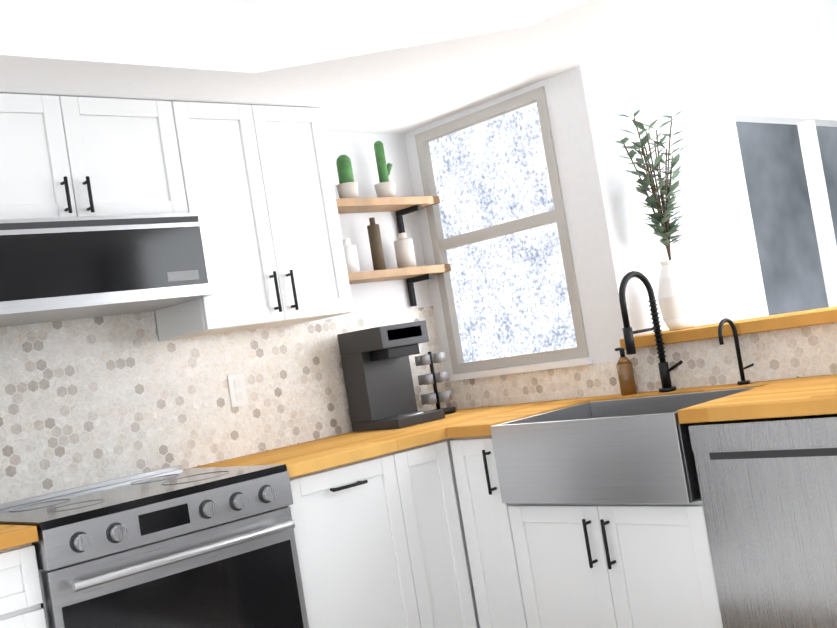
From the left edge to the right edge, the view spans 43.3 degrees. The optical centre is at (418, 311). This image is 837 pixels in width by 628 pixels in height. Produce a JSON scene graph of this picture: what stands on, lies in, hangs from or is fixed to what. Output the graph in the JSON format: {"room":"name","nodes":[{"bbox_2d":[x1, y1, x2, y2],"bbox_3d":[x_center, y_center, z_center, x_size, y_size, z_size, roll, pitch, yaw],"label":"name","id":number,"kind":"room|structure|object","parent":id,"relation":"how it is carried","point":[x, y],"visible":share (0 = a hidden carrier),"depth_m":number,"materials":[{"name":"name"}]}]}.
{"room":"kitchen","nodes":[
{"label":"kitchen","id":0,"kind":"room"},
{"bbox_2d":[0,0,532,133],"bbox_3d":[-0.785,-0.921,1.258,5.540,0.310,3.920,-7,-3,-43],"label":"ceiling","id":1,"kind":"structure","parent":0,"point":[352,66],"depth_m":3.26,"materials":[{"name":"paint"}]},
{"bbox_2d":[154,132,431,340],"bbox_3d":[-1.968,0.396,2.700,5.780,2.440,0.120,-7,-3,-43],"label":"wall","id":2,"kind":"structure","parent":0,"point":[357,149],"depth_m":4.40,"materials":[{"name":"paint"}]},
{"bbox_2d":[0,93,195,218],"bbox_3d":[-1.157,-0.440,3.279,0.762,0.386,0.321,-7,-3,-43],"label":"upper cabinet","id":3,"kind":"object","parent":2,"relation":"attached to","point":[61,156],"depth_m":3.22,"materials":[{"name":"white wood"}]},
{"bbox_2d":[0,212,217,326],"bbox_3d":[-1.069,-0.124,3.230,0.756,0.262,0.422,-7,-3,-43],"label":"microwave","id":4,"kind":"object","parent":3,"relation":"attached to","point":[52,269],"visible":1,"depth_m":3.10,"materials":[{"name":"metal"}]},
{"bbox_2d":[0,306,447,503],"bbox_3d":[-1.648,0.266,2.928,4.740,0.870,0.007,-7,-3,-43],"label":"backsplash","id":5,"kind":"structure","parent":2,"relation":"attached to","point":[86,401],"depth_m":3.60,"materials":[{"name":"tile"}]},
{"bbox_2d":[227,373,248,406],"bbox_3d":[-0.656,0.285,3.825,0.070,0.115,0.007,-7,-3,-43],"label":"wall outlet","id":6,"kind":"object","parent":5,"relation":"attached to","point":[237,389],"visible":1,"depth_m":3.81,"materials":[{"name":"white plastic"}]},
{"bbox_2d":[155,101,353,340],"bbox_3d":[-0.646,-0.320,3.726,0.678,0.758,0.321,-7,-3,-43],"label":"upper cabinet","id":7,"kind":"object","parent":2,"relation":"attached to","point":[254,183],"depth_m":3.62,"materials":[{"name":"white wood"}]},
{"bbox_2d":[336,196,450,306],"bbox_3d":[-0.177,-0.228,4.251,0.682,0.442,0.156,-7,-3,-43],"label":"wall shelf","id":8,"kind":"object","parent":2,"relation":"attached to","point":[400,206],"visible":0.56,"depth_m":4.29,"materials":[{"name":"brown wood"}]},
{"bbox_2d":[336,141,416,272],"bbox_3d":[-0.237,-0.424,4.228,0.490,0.540,0.088,-7,-3,-43],"label":"decorations","id":9,"kind":"object","parent":8,"relation":"on","point":[347,186],"visible":0.52,"depth_m":4.24,"materials":[{"name":"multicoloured ceramic"}]},
{"bbox_2d":[404,66,644,381],"bbox_3d":[0.478,0.208,4.222,0.120,2.130,0.980,-7,-3,-43],"label":"wall","id":10,"kind":"structure","parent":0,"point":[590,185],"depth_m":3.91,"materials":[{"name":"paint"}]},
{"bbox_2d":[414,86,592,380],"bbox_3d":[0.326,-0.282,4.242,0.080,1.063,0.745,-7,-3,-43],"label":"kitchen window","id":11,"kind":"structure","parent":10,"relation":"in","point":[501,246],"depth_m":4.24,"materials":[{"name":"white glass"}]},
{"bbox_2d":[432,306,836,408],"bbox_3d":[0.855,0.053,3.705,0.007,0.462,2.220,-7,-3,-43],"label":"backsplash","id":12,"kind":"structure","parent":10,"relation":"attached to","point":[806,351],"depth_m":3.65,"materials":[{"name":"tile"}]},
{"bbox_2d":[402,0,777,91],"bbox_3d":[0.993,-1.537,2.998,0.710,1.070,3.920,-7,-3,-43],"label":"ceiling","id":13,"kind":"structure","parent":0,"point":[559,37],"depth_m":3.51,"materials":[{"name":"paint"}]},
{"bbox_2d":[601,0,836,333],"bbox_3d":[1.726,-0.513,4.906,2.760,3.200,0.120,-7,-3,-43],"label":"wall","id":14,"kind":"structure","parent":0,"point":[786,45],"depth_m":4.33,"materials":[{"name":"paint"}]},
{"bbox_2d":[712,85,836,317],"bbox_3d":[2.018,0.001,5.048,1.740,2.099,0.108,-7,-3,-43],"label":"window frame","id":15,"kind":"structure","parent":14,"relation":"in","point":[806,114],"depth_m":4.76,"materials":[{"name":"white wood"}]},
{"bbox_3d":[1.758,1.037,1.948,10.200,0.060,6.200,-7,-3,-43],"label":"floor","id":16,"kind":"structure","parent":0,"visible":0},
{"bbox_2d":[0,543,46,627],"bbox_3d":[-1.363,1.087,2.615,0.725,0.876,0.609,-7,-3,-43],"label":"base cabinet","id":17,"kind":"object","parent":16,"relation":"on","point":[21,599],"depth_m":2.62,"materials":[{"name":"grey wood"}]},
{"bbox_2d":[0,524,38,550],"bbox_3d":[-2.126,0.722,1.965,2.648,0.039,0.640,-7,-3,-43],"label":"countertop","id":18,"kind":"structure","parent":17,"relation":"on","point":[11,536],"depth_m":2.61,"materials":[{"name":"brown wood"}]},
{"bbox_2d":[0,464,308,627],"bbox_3d":[-0.795,0.979,3.092,0.758,0.939,0.700,-7,-3,-43],"label":"range","id":19,"kind":"object","parent":16,"relation":"on","point":[176,546],"visible":1,"depth_m":2.90,"materials":[{"name":"metal"}]},
{"bbox_2d":[285,456,407,627],"bbox_3d":[-0.359,0.955,3.558,0.503,0.876,0.609,-7,-3,-43],"label":"base cabinet","id":20,"kind":"object","parent":16,"relation":"on","point":[350,576],"depth_m":3.32,"materials":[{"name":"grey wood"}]},
{"bbox_2d":[192,422,443,477],"bbox_3d":[-0.180,0.467,3.790,1.172,0.039,0.643,-7,-3,-43],"label":"countertop","id":21,"kind":"structure","parent":20,"relation":"on","point":[299,459],"depth_m":3.52,"materials":[{"name":"brown wood"}]},
{"bbox_2d":[337,320,444,431],"bbox_3d":[-0.108,0.249,4.088,0.240,0.385,0.280,-7,-3,-43],"label":"coffee maker","id":22,"kind":"object","parent":21,"relation":"on","point":[378,379],"visible":1,"depth_m":4.04,"materials":[{"name":"grey plastic"}]},
{"bbox_2d":[380,439,475,627],"bbox_3d":[-0.117,0.923,3.743,0.332,0.876,0.670,-7,-3,-43],"label":"base cabinet","id":23,"kind":"object","parent":16,"relation":"on","point":[438,534],"depth_m":3.55,"materials":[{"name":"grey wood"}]},
{"bbox_2d":[448,436,539,627],"bbox_3d":[0.459,0.829,3.732,0.669,0.876,0.307,-7,-3,-43],"label":"base cabinet","id":24,"kind":"object","parent":16,"relation":"on","point":[496,551],"depth_m":3.56,"materials":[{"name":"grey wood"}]},
{"bbox_2d":[412,374,836,438],"bbox_3d":[0.650,0.323,3.476,0.651,0.039,2.254,-7,-3,-43],"label":"countertop","id":25,"kind":"structure","parent":24,"relation":"on","point":[803,396],"depth_m":3.08,"materials":[{"name":"brown wood"}]},
{"bbox_2d":[415,352,455,414],"bbox_3d":[0.065,0.292,4.321,0.140,0.260,0.138,-7,-3,-43],"label":"stand","id":26,"kind":"object","parent":25,"relation":"on","point":[433,378],"visible":0.98,"depth_m":4.28,"materials":[{"name":"black metal"}]},
{"bbox_2d":[490,387,756,502],"bbox_3d":[0.683,0.429,3.368,0.528,0.254,0.713,-7,-3,-43],"label":"farmhouse sink","id":27,"kind":"object","parent":25,"relation":"in","point":[633,450],"visible":0.75,"depth_m":3.19,"materials":[{"name":"metal"}]},
{"bbox_2d":[615,347,636,395],"bbox_3d":[0.736,0.211,3.759,0.063,0.170,0.055,-7,-3,-43],"label":"soap bottle","id":28,"kind":"object","parent":25,"relation":"on","point":[625,372],"visible":1,"depth_m":3.74,"materials":[{"name":"brown"}]},
{"bbox_2d":[619,271,682,392],"bbox_3d":[0.784,0.067,3.564,0.216,0.426,0.107,-7,-3,-43],"label":"faucet","id":29,"kind":"object","parent":25,"relation":"on","point":[663,366],"visible":0.96,"depth_m":3.61,"materials":[{"name":"black metal"}]},
{"bbox_2d":[718,318,753,384],"bbox_3d":[1.020,0.127,3.387,0.117,0.222,0.066,-7,-3,-43],"label":"filter faucet","id":30,"kind":"object","parent":25,"relation":"on","point":[743,381],"visible":0.98,"depth_m":3.41,"materials":[{"name":"black metal"}]},
{"bbox_2d":[520,499,722,627],"bbox_3d":[0.814,0.874,3.405,0.608,0.654,0.747,-7,-3,-43],"label":"base cabinet","id":31,"kind":"object","parent":16,"relation":"on","point":[593,565],"depth_m":3.16,"materials":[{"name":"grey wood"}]},
{"bbox_2d":[688,414,836,627],"bbox_3d":[1.233,0.680,2.900,0.596,0.871,0.592,-7,-3,-43],"label":"dishwasher","id":32,"kind":"object","parent":16,"relation":"on","point":[768,489],"visible":0.9,"depth_m":2.77,"materials":[{"name":"grey metal"}]},
{"bbox_3d":[1.315,0.579,3.382,0.120,1.078,1.270,-7,-3,-43],"label":"wall","id":33,"kind":"structure","parent":0,"visible":0},
{"bbox_2d":[620,306,836,349],"bbox_3d":[1.281,0.017,3.425,0.325,0.040,1.309,-7,-3,-43],"label":"countertop","id":34,"kind":"structure","parent":33,"relation":"on","point":[785,321],"depth_m":3.45,"materials":[{"name":"brown wood"}]},
{"bbox_2d":[615,109,696,330],"bbox_3d":[0.877,-0.350,3.768,0.366,0.833,0.320,-7,-3,-43],"label":"potted plant","id":35,"kind":"object","parent":34,"relation":"on","point":[676,298],"visible":1,"depth_m":3.76,"materials":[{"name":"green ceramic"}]},
{"label":"outside","id":36,"kind":"structure","parent":0,"visible":0},
{"bbox_2d":[735,121,836,315],"bbox_3d":[2.211,-0.250,6.055,4.700,2.600,0.020,-7,-3,-43],"label":"window","id":37,"kind":"structure","parent":36,"point":[782,219],"depth_m":5.97,"materials":[{"name":"grey glass"}]}
]}

